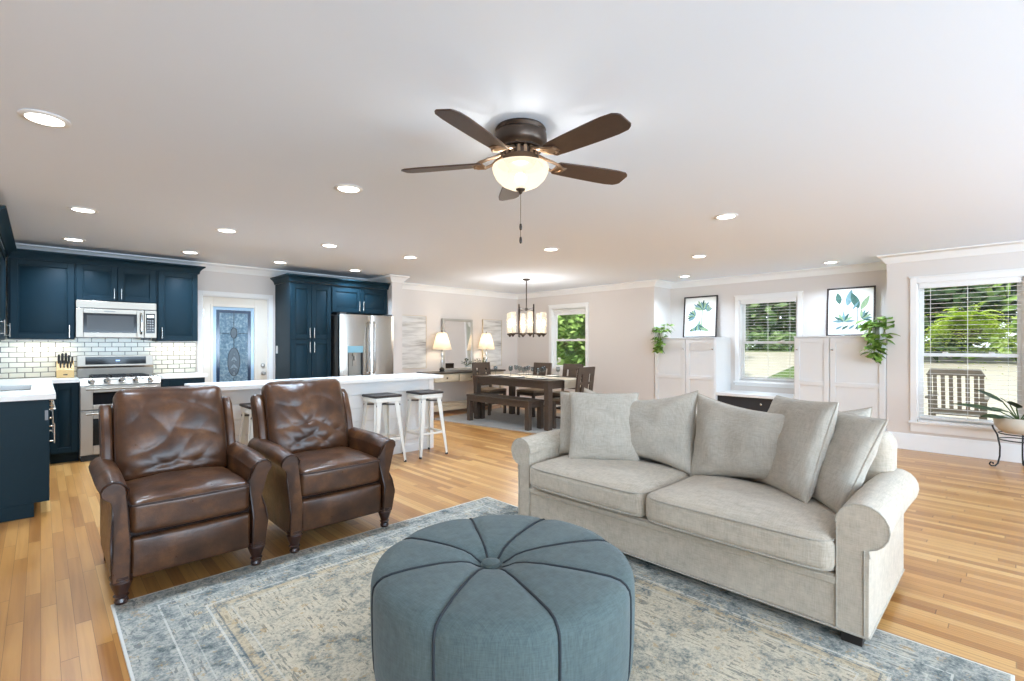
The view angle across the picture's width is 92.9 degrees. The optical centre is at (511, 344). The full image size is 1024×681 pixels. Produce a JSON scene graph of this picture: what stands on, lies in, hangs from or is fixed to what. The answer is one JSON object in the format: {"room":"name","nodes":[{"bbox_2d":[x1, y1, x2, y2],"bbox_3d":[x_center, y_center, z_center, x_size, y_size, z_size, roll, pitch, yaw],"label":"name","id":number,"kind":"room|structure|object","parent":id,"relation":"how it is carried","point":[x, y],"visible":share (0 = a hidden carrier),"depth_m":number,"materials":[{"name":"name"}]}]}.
{"room":"living room","nodes":[
{"label":"living room","id":0,"kind":"room"},
{"bbox_2d":[6,257,516,402],"bbox_3d":[-2.991,0.080,8.128,8.530,2.440,0.140,0,0,-44],"label":"wall","id":1,"kind":"structure","parent":0,"point":[436,306],"depth_m":9.57,"materials":[{"name":"white paint"}]},
{"bbox_2d":[7,258,74,339],"bbox_3d":[-5.315,-0.507,5.510,0.538,0.885,0.384,0,0,-44],"label":"upper cabinet","id":2,"kind":"object","parent":1,"relation":"attached to","point":[40,294],"visible":1,"depth_m":5.38,"materials":[{"name":"blue paint"}]},
{"bbox_2d":[0,336,195,378],"bbox_3d":[-5.129,0.140,5.955,2.155,0.480,0.008,0,0,-44],"label":"backsplash","id":3,"kind":"structure","parent":1,"relation":"attached to","point":[18,358],"depth_m":5.88,"materials":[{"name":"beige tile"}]},
{"bbox_2d":[75,263,155,303],"bbox_3d":[-4.848,-0.736,5.963,0.760,0.428,0.384,0,0,-44],"label":"upper cabinet","id":4,"kind":"object","parent":1,"relation":"attached to","point":[92,282],"visible":0.98,"depth_m":5.83,"materials":[{"name":"blue paint"}]},
{"bbox_2d":[75,300,156,339],"bbox_3d":[-4.814,-0.290,5.927,0.752,0.450,0.446,0,0,-44],"label":"microwave","id":5,"kind":"object","parent":4,"relation":"attached to","point":[93,319],"visible":1,"depth_m":5.79,"materials":[{"name":"grey metal"}]},
{"bbox_2d":[152,270,197,340],"bbox_3d":[-4.412,-0.501,6.385,0.448,0.898,0.384,0,0,-44],"label":"upper cabinet","id":6,"kind":"object","parent":1,"relation":"attached to","point":[176,292],"visible":0.97,"depth_m":6.27,"materials":[{"name":"blue paint"}]},
{"bbox_2d":[0,205,205,274],"bbox_3d":[-4.074,-0.985,5.137,1.842,0.098,2.649,0,0,-44],"label":"crown molding","id":7,"kind":"structure","parent":6,"relation":"on","point":[6,233],"depth_m":5.55,"materials":[{"name":"blue paint"}]},
{"bbox_2d":[197,290,272,382],"bbox_3d":[-4.021,0.273,7.090,0.985,2.055,0.198,0,0,-44],"label":"door","id":8,"kind":"structure","parent":1,"relation":"in","point":[235,341],"depth_m":7.05,"materials":[{"name":"white paint"}]},
{"bbox_2d":[331,285,386,315],"bbox_3d":[-2.604,-0.708,7.937,0.952,0.415,0.669,0,0,-44],"label":"upper cabinet","id":9,"kind":"object","parent":1,"relation":"attached to","point":[346,299],"visible":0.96,"depth_m":7.71,"materials":[{"name":"blue paint"}]},
{"bbox_2d":[402,315,426,368],"bbox_3d":[-1.839,-0.054,9.116,0.540,1.001,0.040,0,0,-44],"label":"wall art","id":10,"kind":"object","parent":1,"relation":"attached to","point":[412,331],"visible":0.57,"depth_m":9.11,"materials":[{"name":"white wood"}]},
{"bbox_2d":[482,319,501,365],"bbox_3d":[-0.430,-0.044,10.479,0.540,1.001,0.040,0,0,-44],"label":"wall art","id":11,"kind":"object","parent":1,"relation":"attached to","point":[494,356],"visible":0.73,"depth_m":10.51,"materials":[{"name":"white wood"}]},
{"bbox_2d":[373,282,401,373],"bbox_3d":[-2.159,0.080,8.314,0.195,2.440,0.750,0,0,-44],"label":"wall","id":12,"kind":"structure","parent":0,"point":[394,294],"depth_m":8.05,"materials":[{"name":"white paint"}]},
{"bbox_2d":[0,0,1023,293],"bbox_3d":[0.224,-1.190,2.896,12.630,0.100,12.130,0,0,-44],"label":"ceiling","id":13,"kind":"structure","parent":0,"point":[849,132],"depth_m":2.54,"materials":[{"name":"white paint"}]},
{"bbox_2d":[17,109,71,127],"bbox_3d":[-2.346,-1.135,2.447,0.200,0.009,0.200,0,0,-44],"label":"recessed light","id":14,"kind":"object","parent":13,"relation":"in","point":[44,118],"visible":1,"depth_m":2.44,"materials":[{"name":"white paint"}]},
{"bbox_2d":[62,237,85,241],"bbox_3d":[-4.718,-1.135,5.245,0.200,0.009,0.200,0,0,-44],"label":"recessed light","id":15,"kind":"object","parent":13,"relation":"in","point":[64,238],"visible":1,"depth_m":5.24,"materials":[{"name":"white"}]},
{"bbox_2d":[67,206,98,212],"bbox_3d":[-3.606,-1.135,4.095,0.200,0.009,0.200,0,0,-44],"label":"recessed light","id":16,"kind":"object","parent":13,"relation":"in","point":[73,208],"visible":1,"depth_m":4.08,"materials":[{"name":"white"}]},
{"bbox_2d":[215,228,237,232],"bbox_3d":[-2.830,-1.135,4.832,0.200,0.009,0.200,0,0,-44],"label":"recessed light","id":17,"kind":"object","parent":13,"relation":"in","point":[225,230],"visible":1,"depth_m":4.83,"materials":[{"name":"white"}]},
{"bbox_2d":[320,243,338,246],"bbox_3d":[-2.081,-1.135,5.557,0.200,0.009,0.200,0,0,-44],"label":"recessed light","id":18,"kind":"object","parent":13,"relation":"in","point":[324,244],"visible":1,"depth_m":5.56,"materials":[{"name":"white"}]},
{"bbox_2d":[334,184,362,192],"bbox_3d":[-1.188,-1.135,3.540,0.200,0.009,0.200,0,0,-44],"label":"recessed light","id":19,"kind":"object","parent":13,"relation":"in","point":[346,188],"visible":1,"depth_m":3.54,"materials":[{"name":"white"}]},
{"bbox_2d":[401,109,630,243],"bbox_3d":[0.073,-0.837,2.532,1.277,0.607,1.229,0,0,-44],"label":"ceiling fan","id":20,"kind":"object","parent":13,"relation":"hanging from","point":[518,168],"visible":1,"depth_m":2.46,"materials":[{"name":"brown wood"}]},
{"bbox_2d":[507,278,546,336],"bbox_3d":[0.249,-0.637,8.412,0.724,1.006,0.664,0,0,-44],"label":"chandelier","id":21,"kind":"object","parent":13,"relation":"hanging from","point":[509,334],"visible":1,"depth_m":8.21,"materials":[{"name":"brown metal"}]},
{"bbox_2d":[527,326,532,336],"bbox_3d":[0.302,-0.225,8.111,0.116,0.170,0.116,0,0,-44],"label":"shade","id":22,"kind":"object","parent":21,"relation":"on","point":[530,333],"depth_m":8.09,"materials":[{"name":"white glass"}]},
{"bbox_2d":[714,213,737,219],"bbox_3d":[1.891,-1.135,4.303,0.200,0.009,0.200,0,0,-44],"label":"recessed light","id":23,"kind":"object","parent":13,"relation":"in","point":[726,215],"visible":1,"depth_m":4.31,"materials":[{"name":"white"}]},
{"bbox_2d":[0,405,1023,680],"bbox_3d":[0.224,1.350,2.896,12.550,0.100,12.050,0,0,-44],"label":"floor","id":24,"kind":"structure","parent":0,"point":[959,592],"depth_m":2.98,"materials":[{"name":"brown wood"}]},
{"bbox_2d":[0,399,55,522],"bbox_3d":[-4.710,0.858,4.485,0.701,0.884,2.683,0,0,-44],"label":"base cabinet","id":25,"kind":"object","parent":24,"relation":"on","point":[25,426],"visible":0.9,"depth_m":3.65,"materials":[{"name":"blue paint"}]},
{"bbox_2d":[0,376,78,401],"bbox_3d":[-4.617,0.490,4.553,0.919,0.228,2.715,0,0,-44],"label":"countertop","id":26,"kind":"structure","parent":25,"relation":"on","point":[13,389],"depth_m":4.45,"materials":[{"name":"white stone"}]},
{"bbox_2d":[56,353,73,377],"bbox_3d":[-5.146,0.231,5.610,0.150,0.288,0.161,0,0,-44],"label":"knife block","id":27,"kind":"object","parent":26,"relation":"on","point":[64,368],"visible":1,"depth_m":5.57,"materials":[{"name":"brown wood"}]},
{"bbox_2d":[50,382,78,463],"bbox_3d":[-5.109,0.858,5.541,0.248,0.884,0.610,0,0,-44],"label":"base cabinet","id":28,"kind":"object","parent":24,"relation":"on","point":[65,448],"visible":0.82,"depth_m":5.34,"materials":[{"name":"blue paint"}]},
{"bbox_2d":[77,355,160,461],"bbox_3d":[-4.715,0.713,5.848,0.738,1.175,0.698,0,0,-44],"label":"range","id":29,"kind":"object","parent":24,"relation":"on","point":[100,377],"visible":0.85,"depth_m":5.64,"materials":[{"name":"grey metal"}]},
{"bbox_2d":[78,375,156,378],"bbox_3d":[-4.731,0.389,5.866,0.728,0.013,0.490,0,0,-44],"label":"cooktop","id":30,"kind":"object","parent":29,"relation":"in","point":[79,376],"depth_m":5.72,"materials":[{"name":"silver glass"}]},
{"bbox_2d":[88,385,271,604],"bbox_3d":[-1.990,0.785,2.922,0.806,1.036,0.876,0,0,-44],"label":"leather recliner","id":31,"kind":"object","parent":24,"relation":"on","point":[174,482],"visible":1,"depth_m":2.83,"materials":[{"name":"brown leather"}]},
{"bbox_2d":[112,385,226,480],"bbox_3d":[-2.158,0.552,3.096,0.586,0.567,0.321,0,0,-44],"label":"cushion","id":32,"kind":"object","parent":31,"relation":"on","point":[156,430],"depth_m":3.00,"materials":[{"name":"brown leather"}]},
{"bbox_2d":[125,466,248,532],"bbox_3d":[-1.919,0.863,2.849,0.558,0.202,0.588,0,0,-44],"label":"seat cushion","id":33,"kind":"object","parent":31,"relation":"on","point":[174,498],"depth_m":2.68,"materials":[{"name":"brown leather"}]},
{"bbox_2d":[161,377,204,386],"bbox_3d":[-4.303,0.858,6.296,0.464,0.884,0.646,0,0,-44],"label":"base cabinet","id":34,"kind":"object","parent":24,"relation":"on","point":[177,381],"visible":0.15,"depth_m":6.07,"materials":[{"name":"blue paint"}]},
{"bbox_2d":[153,372,207,378],"bbox_3d":[-4.302,0.395,6.313,0.489,0.038,0.625,0,0,-44],"label":"countertop","id":35,"kind":"structure","parent":34,"relation":"on","point":[192,374],"depth_m":6.18,"materials":[{"name":"white stone"}]},
{"bbox_2d":[239,403,252,443],"bbox_3d":[-2.338,0.924,4.571,0.401,0.751,0.401,0,0,-44],"label":"bar stool","id":36,"kind":"object","parent":24,"relation":"on","point":[245,407],"visible":0.21,"depth_m":4.54,"materials":[{"name":"grey metal"}]},
{"bbox_2d":[275,281,330,378],"bbox_3d":[-3.163,0.193,7.396,0.600,2.215,0.669,0,0,-44],"label":"pantry cabinet","id":37,"kind":"object","parent":24,"relation":"on","point":[302,310],"visible":0.69,"depth_m":7.17,"materials":[{"name":"blue paint"}]},
{"bbox_2d":[270,273,390,289],"bbox_3d":[-2.808,-0.965,7.715,1.698,0.098,0.706,0,0,-44],"label":"crown molding","id":38,"kind":"structure","parent":37,"relation":"on","point":[283,278],"depth_m":7.34,"materials":[{"name":"blue paint"}]},
{"bbox_2d":[247,379,395,552],"bbox_3d":[-1.391,0.785,3.524,0.806,1.036,0.876,0,0,-44],"label":"leather recliner","id":39,"kind":"object","parent":24,"relation":"on","point":[325,470],"visible":0.99,"depth_m":3.42,"materials":[{"name":"brown leather"}]},
{"bbox_2d":[261,379,348,452],"bbox_3d":[-1.559,0.552,3.697,0.586,0.568,0.320,0,0,-44],"label":"cushion","id":40,"kind":"object","parent":39,"relation":"on","point":[299,416],"depth_m":3.59,"materials":[{"name":"brown leather"}]},
{"bbox_2d":[292,447,379,496],"bbox_3d":[-1.319,0.864,3.450,0.558,0.200,0.588,0,0,-44],"label":"seat cushion","id":41,"kind":"object","parent":39,"relation":"on","point":[322,471],"depth_m":3.28,"materials":[{"name":"brown leather"}]},
{"bbox_2d":[221,379,433,454],"bbox_3d":[-2.012,0.858,5.462,2.468,0.884,0.392,0,0,-44],"label":"kitchen island","id":42,"kind":"object","parent":24,"relation":"on","point":[354,391],"visible":0.16,"depth_m":5.72,"materials":[{"name":"white paint"}]},
{"bbox_2d":[184,373,442,390],"bbox_3d":[-2.017,0.394,5.407,2.625,0.040,0.625,0,0,-44],"label":"island countertop","id":43,"kind":"structure","parent":42,"relation":"on","point":[253,384],"depth_m":5.34,"materials":[{"name":"white stone"}]},
{"bbox_2d":[331,312,392,376],"bbox_3d":[-2.485,0.395,7.839,0.905,1.770,0.839,0,0,-44],"label":"refrigerator","id":44,"kind":"object","parent":24,"relation":"on","point":[360,344],"visible":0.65,"depth_m":7.52,"materials":[{"name":"grey metal"}]},
{"bbox_2d":[361,392,406,461],"bbox_3d":[-1.450,0.924,5.430,0.401,0.751,0.401,0,0,-44],"label":"bar stool","id":45,"kind":"object","parent":24,"relation":"on","point":[378,400],"visible":0.68,"depth_m":5.40,"materials":[{"name":"white metal"}]},
{"bbox_2d":[402,389,447,458],"bbox_3d":[-1.041,0.924,5.819,0.401,0.751,0.401,0,0,-44],"label":"bar stool","id":46,"kind":"object","parent":24,"relation":"on","point":[424,397],"visible":0.99,"depth_m":5.79,"materials":[{"name":"white paint"}]},
{"bbox_2d":[417,369,505,411],"bbox_3d":[-0.962,0.905,9.648,1.890,0.790,0.440,0,0,-44],"label":"console table","id":47,"kind":"object","parent":24,"relation":"on","point":[457,375],"visible":0.27,"depth_m":9.32,"materials":[{"name":"brown wood"}]},
{"bbox_2d":[432,331,451,371],"bbox_3d":[-1.335,0.114,9.286,0.370,0.790,0.370,0,0,-44],"label":"table lamp","id":48,"kind":"object","parent":47,"relation":"on","point":[441,342],"visible":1,"depth_m":9.18,"materials":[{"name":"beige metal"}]},
{"bbox_2d":[434,400,466,406],"bbox_3d":[-0.962,1.130,9.648,1.790,0.030,0.360,0,0,-44],"label":"shelf","id":49,"kind":"object","parent":47,"relation":"attached to","point":[464,402],"depth_m":9.34,"materials":[{"name":"brown wood"}]},
{"bbox_2d":[442,318,473,370],"bbox_3d":[-1.081,-0.007,9.793,0.770,1.030,0.074,0,0,-44],"label":"mirror","id":50,"kind":"object","parent":47,"relation":"on","point":[459,332],"visible":0.78,"depth_m":9.79,"materials":[{"name":"silver metal"}]},
{"bbox_2d":[478,332,494,369],"bbox_3d":[-0.530,0.114,10.065,0.370,0.790,0.370,0,0,-44],"label":"table lamp","id":51,"kind":"object","parent":47,"relation":"on","point":[486,342],"visible":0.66,"depth_m":9.96,"materials":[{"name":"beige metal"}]},
{"bbox_2d":[434,408,560,433],"bbox_3d":[0.285,1.296,8.432,2.800,0.008,1.960,0,0,38],"label":"dining rug","id":52,"kind":"object","parent":24,"relation":"on","point":[498,419],"visible":0.29,"depth_m":8.33,"materials":[{"name":"grey carpet"}]},
{"bbox_2d":[472,362,506,414],"bbox_3d":[-0.436,0.812,9.249,0.450,0.959,0.507,0,0,-44],"label":"dining chair","id":53,"kind":"object","parent":52,"relation":"on","point":[481,366],"visible":0.7,"depth_m":9.25,"materials":[{"name":"brown wood"}]},
{"bbox_2d":[466,393,543,430],"bbox_3d":[-0.140,1.068,7.965,0.358,0.446,1.480,0,0,-44],"label":"bench","id":54,"kind":"object","parent":52,"relation":"on","point":[528,404],"visible":0.94,"depth_m":7.67,"materials":[{"name":"brown wood"}]},
{"bbox_2d":[473,373,581,430],"bbox_3d":[0.275,0.914,8.242,0.948,0.753,1.760,0,0,-44],"label":"dining table","id":55,"kind":"object","parent":52,"relation":"on","point":[548,385],"visible":0.69,"depth_m":7.72,"materials":[{"name":"brown wood"}]},
{"bbox_2d":[492,374,580,388],"bbox_3d":[0.338,0.603,8.262,0.400,0.138,1.778,0,0,-44],"label":"table runner","id":56,"kind":"object","parent":55,"relation":"on","point":[569,382],"visible":0.77,"depth_m":7.76,"materials":[{"name":"fabric"}]},
{"bbox_2d":[516,362,551,416],"bbox_3d":[0.414,0.812,9.030,0.507,0.959,0.450,0,0,-44],"label":"dining chair","id":57,"kind":"object","parent":52,"relation":"on","point":[533,392],"visible":0.55,"depth_m":9.00,"materials":[{"name":"brown wood"}]},
{"bbox_2d":[552,363,583,409],"bbox_3d":[0.921,0.812,8.506,0.507,0.959,0.450,0,0,-44],"label":"dining chair","id":58,"kind":"object","parent":52,"relation":"on","point":[572,368],"visible":0.16,"depth_m":8.64,"materials":[{"name":"brown wood"}]},
{"bbox_2d":[552,367,594,428],"bbox_3d":[0.957,0.812,7.540,0.507,0.959,0.450,0,0,42],"label":"dining chair","id":59,"kind":"object","parent":52,"relation":"on","point":[585,371],"visible":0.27,"depth_m":7.43,"materials":[{"name":"brown wood"}]},
{"bbox_2d":[111,497,1014,680],"bbox_3d":[-0.015,1.296,2.164,2.490,0.008,3.130,0,0,-44],"label":"area rug","id":60,"kind":"object","parent":24,"relation":"on","point":[303,615],"visible":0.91,"depth_m":2.18,"materials":[{"name":"carpet"}]},
{"bbox_2d":[370,515,634,680],"bbox_3d":[-0.036,1.070,1.990,1.046,0.444,1.046,0,0,-44],"label":"ottoman","id":61,"kind":"object","parent":60,"relation":"on","point":[486,597],"visible":1,"depth_m":1.66,"materials":[{"name":"blue fabric"}]},
{"bbox_2d":[511,387,918,646],"bbox_3d":[1.095,0.796,3.110,1.037,0.991,2.238,0,0,-44],"label":"sofa","id":62,"kind":"object","parent":60,"relation":"on","point":[691,506],"visible":0.77,"depth_m":2.62,"materials":[{"name":"beige fabric"}]},
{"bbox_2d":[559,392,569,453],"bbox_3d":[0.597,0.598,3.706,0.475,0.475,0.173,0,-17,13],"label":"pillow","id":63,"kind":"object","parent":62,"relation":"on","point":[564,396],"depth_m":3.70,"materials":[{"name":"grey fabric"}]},
{"bbox_2d":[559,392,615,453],"bbox_3d":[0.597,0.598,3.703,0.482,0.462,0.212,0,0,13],"label":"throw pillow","id":64,"kind":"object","parent":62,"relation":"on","point":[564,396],"visible":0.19,"depth_m":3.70,"materials":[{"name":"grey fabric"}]},
{"bbox_2d":[568,391,639,460],"bbox_3d":[0.659,0.586,3.509,0.498,0.485,0.209,0,0,10],"label":"throw pillow","id":65,"kind":"object","parent":62,"relation":"on","point":[599,422],"visible":0.81,"depth_m":3.44,"materials":[{"name":"grey fabric"}]},
{"bbox_2d":[530,454,688,516],"bbox_3d":[0.668,0.900,3.343,0.714,0.197,0.921,0,0,-44],"label":"seat cushion","id":66,"kind":"object","parent":62,"relation":"on","point":[620,487],"depth_m":3.11,"materials":[{"name":"beige fabric"}]},
{"bbox_2d":[584,388,697,473],"bbox_3d":[0.879,0.600,3.544,0.304,0.589,0.973,0,0,-44],"label":"cushion","id":67,"kind":"object","parent":62,"relation":"on","point":[664,431],"depth_m":3.26,"materials":[{"name":"grey fabric"}]},
{"bbox_2d":[646,475,835,569],"bbox_3d":[1.302,0.899,2.664,0.713,0.198,0.921,0,0,-44],"label":"seat cushion","id":68,"kind":"object","parent":62,"relation":"on","point":[760,519],"depth_m":2.44,"materials":[{"name":"beige fabric"}]},
{"bbox_2d":[689,394,870,485],"bbox_3d":[1.529,0.600,2.875,0.294,0.556,0.955,0,0,-44],"label":"cushion","id":69,"kind":"object","parent":62,"relation":"on","point":[732,443],"depth_m":2.94,"materials":[{"name":"grey fabric"}]},
{"bbox_2d":[750,395,838,503],"bbox_3d":[1.587,0.568,2.778,0.264,0.542,0.570,0,0,-2],"label":"throw pillow","id":70,"kind":"object","parent":62,"relation":"on","point":[805,437],"visible":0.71,"depth_m":2.58,"materials":[{"name":"grey fabric"}]},
{"bbox_2d":[812,411,887,512],"bbox_3d":[1.711,0.594,2.605,0.280,0.470,0.517,0,0,2],"label":"throw pillow","id":71,"kind":"object","parent":62,"relation":"on","point":[852,449],"visible":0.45,"depth_m":2.40,"materials":[{"name":"grey fabric"}]},
{"bbox_2d":[655,337,730,410],"bbox_3d":[3.081,0.588,8.373,0.621,1.425,1.085,0,0,-44],"label":"cabinet","id":72,"kind":"object","parent":24,"relation":"on","point":[690,364],"visible":0.73,"depth_m":8.11,"materials":[{"name":"white paint"}]},
{"bbox_2d":[651,324,674,353],"bbox_3d":[2.614,-0.110,8.548,0.463,0.529,0.449,0,0,-44],"label":"trailing plant","id":73,"kind":"object","parent":72,"relation":"on","point":[663,334],"visible":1,"depth_m":8.46,"materials":[{"name":"green plant"}]},
{"bbox_2d":[683,295,717,337],"bbox_3d":[3.290,-0.490,8.516,0.087,0.730,0.600,0,0,-44],"label":"framed print","id":74,"kind":"object","parent":72,"relation":"on","point":[700,318],"visible":0.91,"depth_m":8.50,"materials":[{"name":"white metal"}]},
{"bbox_2d":[688,301,711,331],"bbox_3d":[3.284,-0.513,8.517,0.046,0.550,0.447,0,0,-44],"label":"painting","id":75,"kind":"object","parent":74,"relation":"attached to","point":[699,312],"depth_m":8.51},
{"bbox_2d":[716,390,793,411],"bbox_3d":[3.867,1.028,7.596,0.573,0.545,1.120,0,0,-44],"label":"storage bench","id":76,"kind":"object","parent":24,"relation":"on","point":[753,400],"visible":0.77,"depth_m":7.50,"materials":[{"name":"black"}]},
{"bbox_2d":[794,335,886,430],"bbox_3d":[4.609,0.588,6.794,0.621,1.425,1.060,0,0,-44],"label":"cabinet","id":77,"kind":"object","parent":24,"relation":"on","point":[826,368],"visible":0.65,"depth_m":6.58,"materials":[{"name":"white paint"}]},
{"bbox_2d":[826,285,875,335],"bbox_3d":[4.819,-0.475,6.935,0.084,0.700,0.580,0,0,-44],"label":"framed print","id":78,"kind":"object","parent":77,"relation":"on","point":[846,306],"visible":0.77,"depth_m":6.94,"materials":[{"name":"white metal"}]},
{"bbox_2d":[833,290,871,329],"bbox_3d":[4.837,-0.500,6.914,0.047,0.581,0.494,0,0,-44],"label":"painting","id":79,"kind":"object","parent":78,"relation":"attached to","point":[850,307],"depth_m":6.93},
{"bbox_2d":[855,316,899,363],"bbox_3d":[4.722,-0.060,6.325,0.480,0.618,0.531,0,0,6],"label":"trailing plant","id":80,"kind":"object","parent":77,"relation":"on","point":[879,328],"visible":0.96,"depth_m":6.22,"materials":[{"name":"green plant"}]},
{"bbox_2d":[989,425,1023,465],"bbox_3d":[5.337,1.075,5.154,0.400,0.444,0.415,0,0,-44],"label":"plant stand","id":81,"kind":"object","parent":24,"relation":"on","point":[993,428],"visible":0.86,"depth_m":5.19,"materials":[{"name":"black metal"}]},
{"bbox_2d":[951,389,1023,434],"bbox_3d":[5.256,0.652,5.039,1.021,0.552,0.579,0,0,25],"label":"potted plant","id":82,"kind":"object","parent":81,"relation":"on","point":[1011,424],"visible":1,"depth_m":5.11,"materials":[{"name":"green plant"}]},
{"bbox_2d":[517,251,1023,444],"bbox_3d":[4.453,0.080,7.088,0.720,2.440,11.990,0,0,-44],"label":"wall","id":83,"kind":"structure","parent":0,"point":[621,322],"depth_m":8.61,"materials":[{"name":"white paint"}]},
{"bbox_2d":[1,240,1023,298],"bbox_3d":[0.224,-1.087,2.896,12.350,0.105,11.850,0,0,-44],"label":"trim","id":84,"kind":"structure","parent":83,"relation":"attached to","point":[1013,246],"depth_m":7.21,"materials":[{"name":"white paint"}]},
{"bbox_2d":[548,302,588,374],"bbox_3d":[1.185,-0.114,10.014,0.185,1.463,1.060,0,0,-44],"label":"window","id":85,"kind":"structure","parent":83,"relation":"in","point":[553,320],"depth_m":10.24,"materials":[{"name":"white paint"}]},
{"bbox_2d":[553,308,584,315],"bbox_3d":[1.173,-0.677,10.002,0.049,0.115,0.840,0,0,-44],"label":"roller shade","id":86,"kind":"object","parent":85,"relation":"attached to","point":[581,310],"visible":1,"depth_m":9.98,"materials":[{"name":"white fabric"}]},
{"bbox_2d":[733,291,802,387],"bbox_3d":[4.117,-0.079,7.821,0.185,1.493,1.030,0,0,-44],"label":"window","id":87,"kind":"structure","parent":83,"relation":"in","point":[740,334],"depth_m":7.97,"materials":[{"name":"white paint"}]},
{"bbox_2d":[741,298,796,380],"bbox_3d":[4.106,-0.084,7.810,0.060,1.288,0.834,0,0,-44],"label":"window blind","id":88,"kind":"object","parent":87,"relation":"attached to","point":[767,301],"visible":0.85,"depth_m":7.79,"materials":[{"name":"white paint"}]},
{"bbox_2d":[888,431,1021,462],"bbox_3d":[6.574,1.200,4.367,0.018,0.200,5.130,0,0,-44],"label":"baseboard","id":89,"kind":"structure","parent":83,"relation":"attached to","point":[926,443],"depth_m":5.72,"materials":[{"name":"white paint"}]},
{"bbox_2d":[908,268,1023,441],"bbox_3d":[5.349,0.112,5.714,0.185,1.913,1.070,0,0,-44],"label":"window","id":90,"kind":"structure","parent":83,"relation":"in","point":[957,428],"depth_m":5.83,"materials":[{"name":"white paint"}]},
{"bbox_2d":[919,277,1021,423],"bbox_3d":[5.338,0.076,5.704,0.060,1.648,0.874,0,0,-44],"label":"window blind","id":91,"kind":"object","parent":90,"relation":"attached to","point":[1018,279],"visible":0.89,"depth_m":5.69,"materials":[{"name":"white paint"}]},
{"bbox_3d":[6.695,-1.080,6.204,1.270,0.120,3.600,0,0,-44],"label":"beam","id":92,"kind":"structure","parent":83,"relation":"attached to","visible":0},
{"bbox_2d":[924,286,1016,367],"bbox_3d":[6.663,-0.247,7.077,1.427,1.547,1.481,0,0,16],"label":"hanging fern","id":93,"kind":"object","parent":92,"relation":"hanging from","point":[973,330],"visible":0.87,"depth_m":6.97,"materials":[{"name":"plant"}]},
{"bbox_2d":[952,326,983,336],"bbox_3d":[6.628,-0.195,7.099,0.400,0.150,0.400,0,0,-44],"label":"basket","id":94,"kind":"object","parent":93,"relation":"on","point":[980,331],"depth_m":6.99,"materials":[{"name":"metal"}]},
{"bbox_3d":[-3.049,0.080,-0.273,3.520,2.440,11.850,0,0,-44],"label":"wall","id":95,"kind":"structure","parent":0,"visible":0},
{"bbox_2d":[0,240,9,339],"bbox_3d":[-4.717,-0.501,4.272,0.396,0.898,2.300,0,0,-44],"label":"upper cabinet","id":96,"kind":"object","parent":95,"relation":"attached to","point":[3,325],"visible":1,"depth_m":4.59,"materials":[{"name":"blue paint"}]},
{"label":"outside","id":97,"kind":"structure","parent":0,"visible":0},
{"bbox_2d":[924,366,1016,419],"bbox_3d":[21.818,1.205,2.264,12.500,0.890,32.900,0,0,-44],"label":"driveway","id":98,"kind":"structure","parent":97,"point":[1010,373],"depth_m":13.03,"materials":[{"name":"concrete"}]},
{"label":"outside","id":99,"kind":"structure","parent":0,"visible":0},
{"bbox_2d":[745,347,1011,378],"bbox_3d":[17.765,1.525,38.078,61.500,2.550,110.000,0,0,-44],"label":"lawn","id":100,"kind":"structure","parent":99,"point":[790,371],"depth_m":22.14,"materials":[{"name":"green plant"}]},
{"bbox_2d":[557,314,584,363],"bbox_3d":[3.416,-0.987,16.130,4.804,4.930,5.174,0,0,28],"label":"tree","id":101,"kind":"object","parent":100,"relation":"on","point":[571,349],"visible":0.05,"depth_m":14.86,"materials":[{"name":"green plant"}]},
{"bbox_2d":[745,331,795,351],"bbox_3d":[14.683,-0.249,28.827,2.729,1.298,10.317,0,0,-44],"label":"hedge","id":102,"kind":"object","parent":100,"relation":"on","point":[753,335],"visible":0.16,"depth_m":27.85,"materials":[{"name":"green plant"}]},
{"bbox_2d":[746,302,795,347],"bbox_3d":[18.576,-3.966,29.928,10.817,8.843,11.463,0,0,-44],"label":"tree","id":103,"kind":"object","parent":100,"relation":"on","point":[750,320],"visible":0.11,"depth_m":31.07,"materials":[{"name":"green plant"}]},
{"bbox_2d":[746,302,795,345],"bbox_3d":[14.440,-4.192,33.065,11.336,9.111,11.534,0,0,-44],"label":"tree","id":104,"kind":"object","parent":100,"relation":"on","point":[753,314],"visible":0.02,"depth_m":29.76,"materials":[{"name":"green plant"}]},
{"bbox_2d":[924,283,1016,361],"bbox_3d":[17.357,-3.245,21.186,10.081,7.944,8.201,0,0,-44],"label":"tree","id":105,"kind":"object","parent":100,"relation":"on","point":[928,304],"visible":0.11,"depth_m":17.65,"materials":[{"name":"green plant"}]},
{"bbox_2d":[924,283,1016,361],"bbox_3d":[19.947,-2.901,16.754,8.179,7.023,9.088,0,0,-44],"label":"tree","id":106,"kind":"object","parent":100,"relation":"on","point":[1005,307],"visible":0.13,"depth_m":17.30,"materials":[{"name":"green plant"}]},
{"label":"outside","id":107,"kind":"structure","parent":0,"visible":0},
{"bbox_3d":[6.865,1.505,6.229,2.670,0.290,3.800,0,0,-44],"label":"floor","id":108,"kind":"structure","parent":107,"visible":0},
{"bbox_2d":[925,368,989,419],"bbox_3d":[6.148,0.842,6.732,1.068,1.050,0.630,0,0,-44],"label":"bench","id":109,"kind":"object","parent":108,"relation":"on","point":[934,403],"visible":0.62,"depth_m":6.57,"materials":[{"name":"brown wood"}]},
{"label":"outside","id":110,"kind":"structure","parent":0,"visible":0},
{"bbox_2d":[557,352,1016,376],"bbox_3d":[11.430,0.962,18.026,16.500,1.167,70.000,0,0,-44],"label":"street","id":111,"kind":"structure","parent":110,"point":[786,359],"depth_m":19.43,"materials":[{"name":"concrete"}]},
{"bbox_2d":[557,314,584,365],"bbox_3d":[1.486,-1.176,17.133,4.796,5.390,5.659,0,0,-5],"label":"tree","id":112,"kind":"object","parent":111,"relation":"on","point":[566,361],"visible":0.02,"depth_m":15.34,"materials":[{"name":"green plant"}]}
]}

